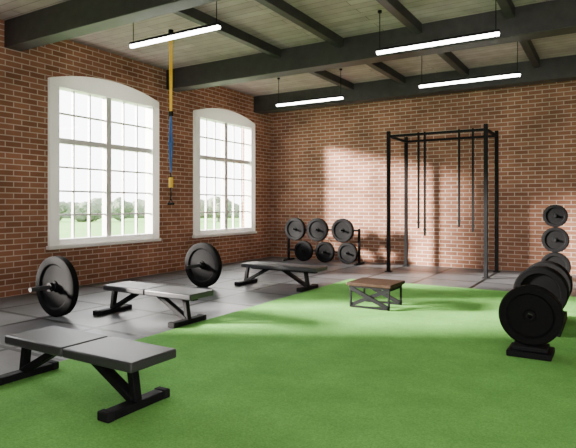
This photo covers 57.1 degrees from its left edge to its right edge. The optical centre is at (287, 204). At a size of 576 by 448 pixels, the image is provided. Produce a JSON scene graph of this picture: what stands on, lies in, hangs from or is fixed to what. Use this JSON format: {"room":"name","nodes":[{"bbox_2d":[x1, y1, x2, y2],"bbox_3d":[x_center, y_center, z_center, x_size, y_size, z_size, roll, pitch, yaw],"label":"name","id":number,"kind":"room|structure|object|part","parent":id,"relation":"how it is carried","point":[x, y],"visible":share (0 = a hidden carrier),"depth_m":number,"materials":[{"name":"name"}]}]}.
{"room":"gym","nodes":[
{"label":"gym","id":0,"kind":"room"},
{"bbox_2d":[0,19,271,297],"bbox_3d":[-4.758,-0.700,7.621,0.350,4.200,16.080,0,0,31],"label":"wall","id":1,"kind":"structure","parent":0,"point":[24,75],"depth_m":9.64,"materials":[{"name":"brick"}]},
{"bbox_2d":[46,76,160,249],"bbox_3d":[-3.322,-0.770,9.714,0.250,3.000,2.510,0,0,31],"label":"window","id":2,"kind":"structure","parent":1,"relation":"in","point":[108,91],"depth_m":9.64,"materials":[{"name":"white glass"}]},
{"bbox_3d":[-3.262,0.700,9.678,0.110,0.060,2.510,0,0,31],"label":"sill","id":3,"kind":"part","parent":2,"relation":"part of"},
{"bbox_2d":[4,0,219,50],"bbox_3d":[1.250,-2.595,4.799,12.850,0.410,0.260,0,0,31],"label":"beam","id":4,"kind":"structure","parent":1,"relation":"attached to","point":[69,19],"depth_m":7.17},
{"bbox_2d":[192,108,256,237],"bbox_3d":[-1.521,-0.770,12.675,0.250,3.000,2.380,0,0,31],"label":"window","id":5,"kind":"structure","parent":1,"relation":"in","point":[224,117],"depth_m":12.64,"materials":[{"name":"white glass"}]},
{"bbox_3d":[-1.462,0.700,12.639,0.110,0.060,2.380,0,0,31],"label":"sill","id":6,"kind":"part","parent":5,"relation":"part of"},
{"bbox_2d":[166,0,575,91],"bbox_3d":[3.048,-2.595,7.755,12.850,0.410,0.320,0,0,31],"label":"beam","id":7,"kind":"structure","parent":1,"relation":"attached to","point":[551,18],"depth_m":8.54,"materials":[{"name":"black metal"}]},
{"bbox_2d":[254,55,575,113],"bbox_3d":[4.684,-2.595,10.447,12.850,0.410,0.320,0,0,31],"label":"beam","id":8,"kind":"structure","parent":1,"relation":"attached to","point":[557,69],"depth_m":11.34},
{"bbox_2d":[0,0,575,95],"bbox_3d":[0.881,-2.900,4.192,13.550,0.200,16.780,0,0,31],"label":"ceiling","id":9,"kind":"structure","parent":0,"point":[346,18],"depth_m":8.79,"materials":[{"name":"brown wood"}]},
{"bbox_2d":[167,29,173,204],"bbox_3d":[-1.875,-1.400,8.466,0.120,2.800,0.080,0,0,31],"label":"strap","id":10,"kind":"object","parent":9,"relation":"hanging from","point":[170,113],"visible":0.96,"depth_m":8.46,"materials":[{"name":"yellow fabric"}]},
{"bbox_2d":[129,1,220,47],"bbox_3d":[-1.545,-2.510,7.083,1.600,0.580,0.060,0,0,31],"label":"ceiling light","id":11,"kind":"object","parent":9,"relation":"hanging from","point":[214,26],"visible":0.84,"depth_m":7.01,"materials":[{"name":"white plastic"}]},
{"bbox_2d":[130,25,220,47],"bbox_3d":[-1.545,-2.250,7.083,1.580,0.060,0.060,0,0,31],"label":"diffuser","id":12,"kind":"object","parent":11,"relation":"attached to","point":[205,28],"depth_m":7.03,"materials":[{"name":"white plastic"}]},
{"bbox_2d":[173,8,353,89],"bbox_3d":[-2.259,-2.725,6.102,0.120,0.150,16.080,0,0,31],"label":"beam","id":13,"kind":"structure","parent":9,"relation":"attached to","point":[194,15],"depth_m":8.57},
{"bbox_2d":[276,68,343,106],"bbox_3d":[0.439,-2.485,11.261,1.610,0.630,0.060,0,0,31],"label":"ceiling light","id":14,"kind":"object","parent":9,"relation":"hanging from","point":[340,96],"visible":1,"depth_m":11.21,"materials":[{"name":"white plastic"}]},
{"bbox_2d":[276,97,342,106],"bbox_3d":[0.439,-2.200,11.261,1.590,0.060,0.060,0,0,31],"label":"diffuser","id":15,"kind":"object","parent":14,"relation":"attached to","point":[313,100],"depth_m":11.24,"materials":[{"name":"white plastic"}]},
{"bbox_2d":[255,0,404,83],"bbox_3d":[-1.208,-2.725,5.463,0.120,0.150,16.080,0,0,31],"label":"beam","id":16,"kind":"structure","parent":9,"relation":"attached to","point":[281,7],"depth_m":8.03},
{"bbox_2d":[376,0,468,75],"bbox_3d":[-0.063,-2.725,4.766,0.120,0.150,16.080,0,0,31],"label":"beam","id":17,"kind":"structure","parent":9,"relation":"attached to","point":[394,7],"depth_m":7.81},
{"bbox_2d":[376,0,499,54],"bbox_3d":[1.997,-2.485,7.212,1.680,0.630,0.060,0,0,31],"label":"ceiling light","id":18,"kind":"object","parent":9,"relation":"hanging from","point":[491,33],"visible":1,"depth_m":7.16,"materials":[{"name":"white plastic"}]},
{"bbox_2d":[376,32,499,54],"bbox_3d":[1.997,-2.200,7.212,1.660,0.060,0.060,0,0,31],"label":"diffuser","id":19,"kind":"object","parent":18,"relation":"attached to","point":[479,35],"depth_m":7.16,"materials":[{"name":"white plastic"}]},
{"bbox_2d":[419,42,520,87],"bbox_3d":[3.176,-2.485,9.363,1.740,0.630,0.060,0,0,31],"label":"ceiling light","id":20,"kind":"object","parent":9,"relation":"hanging from","point":[510,74],"visible":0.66,"depth_m":9.31,"materials":[{"name":"white plastic"}]},
{"bbox_2d":[419,73,519,87],"bbox_3d":[3.176,-2.200,9.363,1.720,0.060,0.060,0,0,31],"label":"diffuser","id":21,"kind":"object","parent":20,"relation":"attached to","point":[503,75],"depth_m":9.32,"materials":[{"name":"white plastic"}]},
{"bbox_2d":[496,0,539,67],"bbox_3d":[1.073,-2.725,4.075,0.120,0.150,16.080,0,0,31],"label":"beam","id":22,"kind":"structure","parent":9,"relation":"attached to","point":[507,7],"depth_m":8.68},
{"bbox_2d":[0,256,575,374],"bbox_3d":[0.881,1.500,4.192,13.550,0.200,16.780,0,0,31],"label":"floor","id":23,"kind":"structure","parent":0,"point":[148,315],"depth_m":8.09,"materials":[{"name":"rubber"}]},
{"bbox_2d":[29,256,78,316],"bbox_3d":[-2.975,1.022,6.560,0.756,0.756,0.480,0,0,31],"label":"weight plate","id":24,"kind":"object","parent":23,"relation":"on","point":[57,284],"visible":1,"depth_m":6.59,"materials":[{"name":"rubber"}]},
{"bbox_2d":[93,281,212,328],"bbox_3d":[-1.662,1.206,6.535,1.570,0.388,0.560,0,0,31],"label":"weight bench","id":25,"kind":"object","parent":23,"relation":"on","point":[163,293],"visible":1,"depth_m":6.37,"materials":[{"name":"leather"}]},
{"bbox_3d":[-2.271,1.214,6.905,0.097,0.279,0.062,0,0,31],"label":"post","id":26,"kind":"part","parent":25,"relation":"part of","materials":[{"name":"black metal"}]},
{"bbox_3d":[-1.198,1.214,6.253,0.097,0.279,0.062,0,0,31],"label":"post","id":27,"kind":"part","parent":25,"relation":"part of","materials":[{"name":"black metal"}]},
{"bbox_2d":[185,243,221,286],"bbox_3d":[-1.472,1.022,9.022,0.613,0.756,0.610,0,0,-16],"label":"weight plate","id":28,"kind":"object","parent":23,"relation":"on","point":[203,263],"visible":1,"depth_m":8.96,"materials":[{"name":"rubber"}]},
{"bbox_2d":[234,261,326,291],"bbox_3d":[-0.119,1.206,9.014,1.570,0.388,0.560,0,0,31],"label":"weight bench","id":29,"kind":"object","parent":23,"relation":"on","point":[287,268],"visible":1,"depth_m":8.86,"materials":[{"name":"leather"}]},
{"bbox_3d":[-0.728,1.214,9.384,0.097,0.279,0.062,0,0,31],"label":"post","id":30,"kind":"part","parent":29,"relation":"part of","materials":[{"name":"black metal"}]},
{"bbox_3d":[0.310,1.214,8.753,0.097,0.279,0.062,0,0,31],"label":"post","id":31,"kind":"part","parent":29,"relation":"part of","materials":[{"name":"black metal"}]},
{"bbox_2d":[0,279,575,447],"bbox_3d":[1.682,1.397,1.997,9.180,0.005,13.140,0,0,31],"label":"artificial turf","id":32,"kind":"object","parent":23,"relation":"on","point":[308,369],"visible":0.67,"depth_m":4.11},
{"bbox_2d":[0,325,175,422],"bbox_3d":[-1.537,1.201,3.930,1.520,0.388,0.560,0,0,31],"label":"weight bench","id":33,"kind":"object","parent":32,"relation":"on","point":[106,354],"visible":1,"depth_m":3.74,"materials":[{"name":"leather"}]},
{"bbox_3d":[-2.124,1.209,4.288,0.097,0.279,0.062,0,0,31],"label":"post","id":34,"kind":"part","parent":33,"relation":"part of","materials":[{"name":"black metal"}]},
{"bbox_3d":[-1.060,1.209,3.641,0.097,0.279,0.062,0,0,31],"label":"post","id":35,"kind":"part","parent":33,"relation":"part of","materials":[{"name":"black metal"}]},
{"bbox_2d":[346,277,404,310],"bbox_3d":[1.216,1.224,7.313,0.640,0.340,0.560,0,0,31],"label":"step stool","id":36,"kind":"object","parent":32,"relation":"on","point":[377,285],"visible":1,"depth_m":7.17,"materials":[{"name":"brown wood"}]},
{"bbox_3d":[0.859,1.256,7.255,0.026,0.275,0.026,0,0,31],"label":"leg","id":37,"kind":"part","parent":36,"relation":"part of","materials":[{"name":"black metal"}]},
{"bbox_3d":[1.094,1.381,7.112,0.560,0.025,0.030,0,0,31],"label":"foot rail","id":38,"kind":"part","parent":36,"relation":"part of","materials":[{"name":"black metal"}]},
{"bbox_3d":[1.338,1.381,7.513,0.560,0.025,0.030,0,0,31],"label":"foot rail","id":39,"kind":"part","parent":36,"relation":"part of","materials":[{"name":"black metal"}]},
{"bbox_3d":[1.329,1.256,6.969,0.026,0.275,0.026,0,0,31],"label":"leg","id":40,"kind":"part","parent":36,"relation":"part of","materials":[{"name":"black metal"}]},
{"bbox_3d":[1.573,1.256,7.370,0.026,0.275,0.026,0,0,31],"label":"leg","id":41,"kind":"part","parent":36,"relation":"part of","materials":[{"name":"black metal"}]},
{"bbox_2d":[506,341,554,361],"bbox_3d":[2.267,1.348,4.941,0.380,0.094,0.340,0,0,31],"label":"plate stand","id":42,"kind":"object","parent":32,"relation":"on","point":[544,352],"visible":0.91,"depth_m":4.83,"materials":[{"name":"black metal"}]},
{"bbox_2d":[498,284,563,345],"bbox_3d":[2.267,1.025,4.941,0.550,0.550,0.140,0,0,31],"label":"weight plate","id":43,"kind":"object","parent":42,"relation":"on","point":[546,322],"visible":1,"depth_m":4.89,"materials":[{"name":"rubber"}]},
{"bbox_2d":[529,311,566,336],"bbox_3d":[2.981,1.313,6.116,0.380,0.164,1.050,0,0,31],"label":"plate stand","id":44,"kind":"object","parent":32,"relation":"on","point":[565,312],"visible":0.2,"depth_m":6.04,"materials":[{"name":"black metal"}]},
{"bbox_2d":[513,266,568,315],"bbox_3d":[2.801,0.955,5.857,0.550,0.550,0.200,0,0,31],"label":"weight plate","id":45,"kind":"object","parent":44,"relation":"on","point":[546,277],"visible":0.35,"depth_m":5.77,"materials":[{"name":"rubber"}]},
{"bbox_2d":[527,261,572,296],"bbox_3d":[3.123,0.955,6.387,0.550,0.550,0.200,0,0,31],"label":"weight plate","id":46,"kind":"object","parent":44,"relation":"on","point":[551,264],"visible":0.19,"depth_m":6.25,"materials":[{"name":"rubber"}]},
{"bbox_2d":[283,228,364,265],"bbox_3d":[0.843,0.980,12.935,2.000,0.840,0.520,0,0,31],"label":"plate rack","id":47,"kind":"object","parent":23,"relation":"on","point":[358,230],"visible":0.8,"depth_m":12.52,"materials":[{"name":"black metal"}]},
{"bbox_3d":[0.016,0.960,13.443,0.050,0.800,0.050,0,0,31],"label":"post","id":48,"kind":"part","parent":47,"relation":"part of","materials":[{"name":"black metal"}]},
{"bbox_2d":[285,218,305,239],"bbox_3d":[0.182,0.600,13.196,0.560,0.560,0.100,0,0,31],"label":"weight plate","id":49,"kind":"object","parent":47,"relation":"on","point":[298,224],"visible":0.98,"depth_m":13.15,"materials":[{"name":"rubber"}]},
{"bbox_2d":[294,241,312,260],"bbox_3d":[0.387,1.135,13.071,0.500,0.500,0.090,0,0,31],"label":"weight plate","id":50,"kind":"object","parent":47,"relation":"on","point":[306,246],"visible":1,"depth_m":13.03,"materials":[{"name":"rubber"}]},
{"bbox_2d":[307,218,328,240],"bbox_3d":[0.720,0.600,12.869,0.560,0.560,0.100,0,0,31],"label":"weight plate","id":51,"kind":"object","parent":47,"relation":"on","point":[320,224],"visible":1,"depth_m":12.83,"materials":[{"name":"rubber"}]},
{"bbox_2d":[315,242,334,262],"bbox_3d":[0.891,1.135,12.765,0.500,0.500,0.090,0,0,31],"label":"weight plate","id":52,"kind":"object","parent":47,"relation":"on","point":[329,250],"visible":1,"depth_m":12.73,"materials":[{"name":"rubber"}]},
{"bbox_2d":[331,218,353,241],"bbox_3d":[1.293,0.600,12.521,0.560,0.560,0.100,0,0,31],"label":"weight plate","id":53,"kind":"object","parent":47,"relation":"on","point":[343,224],"visible":1,"depth_m":12.48,"materials":[{"name":"rubber"}]},
{"bbox_2d":[337,243,357,263],"bbox_3d":[1.404,1.135,12.453,0.500,0.500,0.090,0,0,31],"label":"weight plate","id":54,"kind":"object","parent":47,"relation":"on","point":[350,248],"visible":1,"depth_m":12.41,"materials":[{"name":"rubber"}]},
{"bbox_3d":[1.674,0.960,12.435,0.050,0.800,0.050,0,0,31],"label":"post","id":55,"kind":"part","parent":47,"relation":"part of","materials":[{"name":"black metal"}]},
{"bbox_2d":[385,124,499,278],"bbox_3d":[3.239,-0.075,11.092,2.080,2.950,1.250,0,0,31],"label":"power rack","id":56,"kind":"object","parent":23,"relation":"on","point":[485,129],"visible":1,"depth_m":11.06,"materials":[{"name":"black metal"}]},
{"bbox_3d":[2.115,-0.081,11.120,0.070,2.938,0.070,0,0,31],"label":"post","id":57,"kind":"part","parent":56,"relation":"part of","materials":[{"name":"black metal"}]},
{"bbox_3d":[2.697,-0.081,12.077,0.070,2.938,0.070,0,0,31],"label":"post","id":58,"kind":"part","parent":56,"relation":"part of","materials":[{"name":"black metal"}]},
{"bbox_2d":[417,132,419,228],"bbox_3d":[2.662,-0.499,10.787,0.040,1.959,0.080,0,0,31],"label":"strap","id":59,"kind":"object","parent":56,"relation":"hanging from","point":[418,135],"visible":1,"depth_m":10.77,"materials":[{"name":"black fabric"}]},
{"bbox_2d":[423,132,425,235],"bbox_3d":[2.773,-0.429,10.720,0.040,2.099,0.080,0,0,31],"label":"strap","id":60,"kind":"object","parent":56,"relation":"hanging from","point":[424,229],"visible":1,"depth_m":10.69,"materials":[{"name":"black fabric"}]},
{"bbox_2d":[458,129,460,226],"bbox_3d":[3.354,-0.524,10.367,0.040,1.909,0.080,0,0,31],"label":"strap","id":61,"kind":"object","parent":56,"relation":"hanging from","point":[459,220],"visible":1,"depth_m":10.33,"materials":[{"name":"black fabric"}]},
{"bbox_2d":[471,128,473,231],"bbox_3d":[3.576,-0.479,10.231,0.040,1.999,0.080,0,0,31],"label":"strap","id":62,"kind":"object","parent":56,"relation":"hanging from","point":[472,225],"visible":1,"depth_m":10.20,"materials":[{"name":"black fabric"}]},
{"bbox_3d":[3.781,-0.081,10.107,0.070,2.938,0.070,0,0,31],"label":"post","id":63,"kind":"part","parent":56,"relation":"part of","materials":[{"name":"black metal"}]},
{"bbox_3d":[4.363,-0.081,11.064,0.070,2.938,0.070,0,0,31],"label":"post","id":64,"kind":"part","parent":56,"relation":"part of","materials":[{"name":"black metal"}]},
{"bbox_3d":[5.063,0.765,9.983,0.500,1.270,0.620,0,0,31],"label":"tree","id":65,"kind":"object","parent":23,"relation":"on","visible":0},
{"bbox_2d":[541,227,569,251],"bbox_3d":[4.954,0.645,9.803,0.464,0.464,0.100,0,0,31],"label":"weight plate","id":66,"kind":"object","parent":65,"relation":"on","point":[547,239],"visible":0.98,"depth_m":9.77,"materials":[{"name":"rubber"}]},
{"bbox_2d":[543,205,567,226],"bbox_3d":[4.954,0.202,9.803,0.416,0.416,0.100,0,0,31],"label":"weight plate","id":67,"kind":"object","parent":65,"relation":"on","point":[561,213],"visible":0.99,"depth_m":9.77,"materials":[{"name":"rubber"}]},
{"bbox_2d":[541,252,570,272],"bbox_3d":[4.954,1.135,9.803,0.512,0.512,0.100,0,0,31],"label":"weight plate","id":68,"kind":"object","parent":65,"relation":"on","point":[559,258],"visible":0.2,"depth_m":9.74,"materials":[{"name":"rubber"}]},
{"bbox_2d":[272,80,575,274],"bbox_3d":[5.149,-0.700,11.212,13.550,4.200,0.350,0,0,31],"label":"wall","id":69,"kind":"structure","parent":0,"point":[329,164],"depth_m":12.07,"materials":[{"name":"brick"}]},
{"label":"outside","id":70,"kind":"structure","parent":0,"visible":0},
{"bbox_2d":[60,218,242,237],"bbox_3d":[-42.535,1.800,72.675,131.800,0.200,200.000,0,0,31],"label":"lawn","id":71,"kind":"structure","parent":70,"point":[81,228],"depth_m":41.83,"materials":[{"name":"green plant"}]},
{"bbox_2d":[60,201,68,220],"bbox_3d":[-23.316,0.638,53.281,2.216,2.136,2.086,0,0,-13],"label":"tree","id":72,"kind":"object","parent":71,"relation":"on","point":[64,207],"visible":0.18,"depth_m":53.44,"materials":[{"name":"green plant"}]},
{"bbox_2d":[75,201,101,221],"bbox_3d":[-20.335,0.717,53.726,2.366,2.276,2.546,0,0,31],"label":"tree","id":73,"kind":"object","parent":71,"relation":"on","point":[95,207],"visible":0.73,"depth_m":53.01,"materials":[{"name":"green plant"}]},
{"bbox_2d":[111,197,133,221],"bbox_3d":[-17.011,0.445,53.664,2.181,2.521,2.270,0,0,31],"label":"tree","id":74,"kind":"object","parent":71,"relation":"on","point":[116,207],"visible":0.76,"depth_m":53.12,"materials":[{"name":"green plant"}]},
{"bbox_2d":[141,205,144,216],"bbox_3d":[-13.654,0.433,53.922,2.279,2.544,2.525,0,0,31],"label":"tree","id":75,"kind":"object","parent":71,"relation":"on","point":[143,207],"visible":0.03,"depth_m":53.31,"materials":[{"name":"green plant"}]},
{"bbox_2d":[64,198,242,217],"bbox_3d":[-15.576,0.332,70.395,64.304,2.736,3.320,0,0,-5],"label":"hedge","id":76,"kind":"object","parent":71,"relation":"on","point":[141,203],"visible":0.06,"depth_m":69.23,"materials":[{"name":"green plant"}]},
{"bbox_2d":[207,196,230,221],"bbox_3d":[-7.006,0.394,54.195,2.552,2.621,2.379,0,0,31],"label":"tree","id":77,"kind":"object","parent":71,"relation":"on","point":[218,199],"visible":0.59,"depth_m":53.63,"materials":[{"name":"green plant"}]}
]}

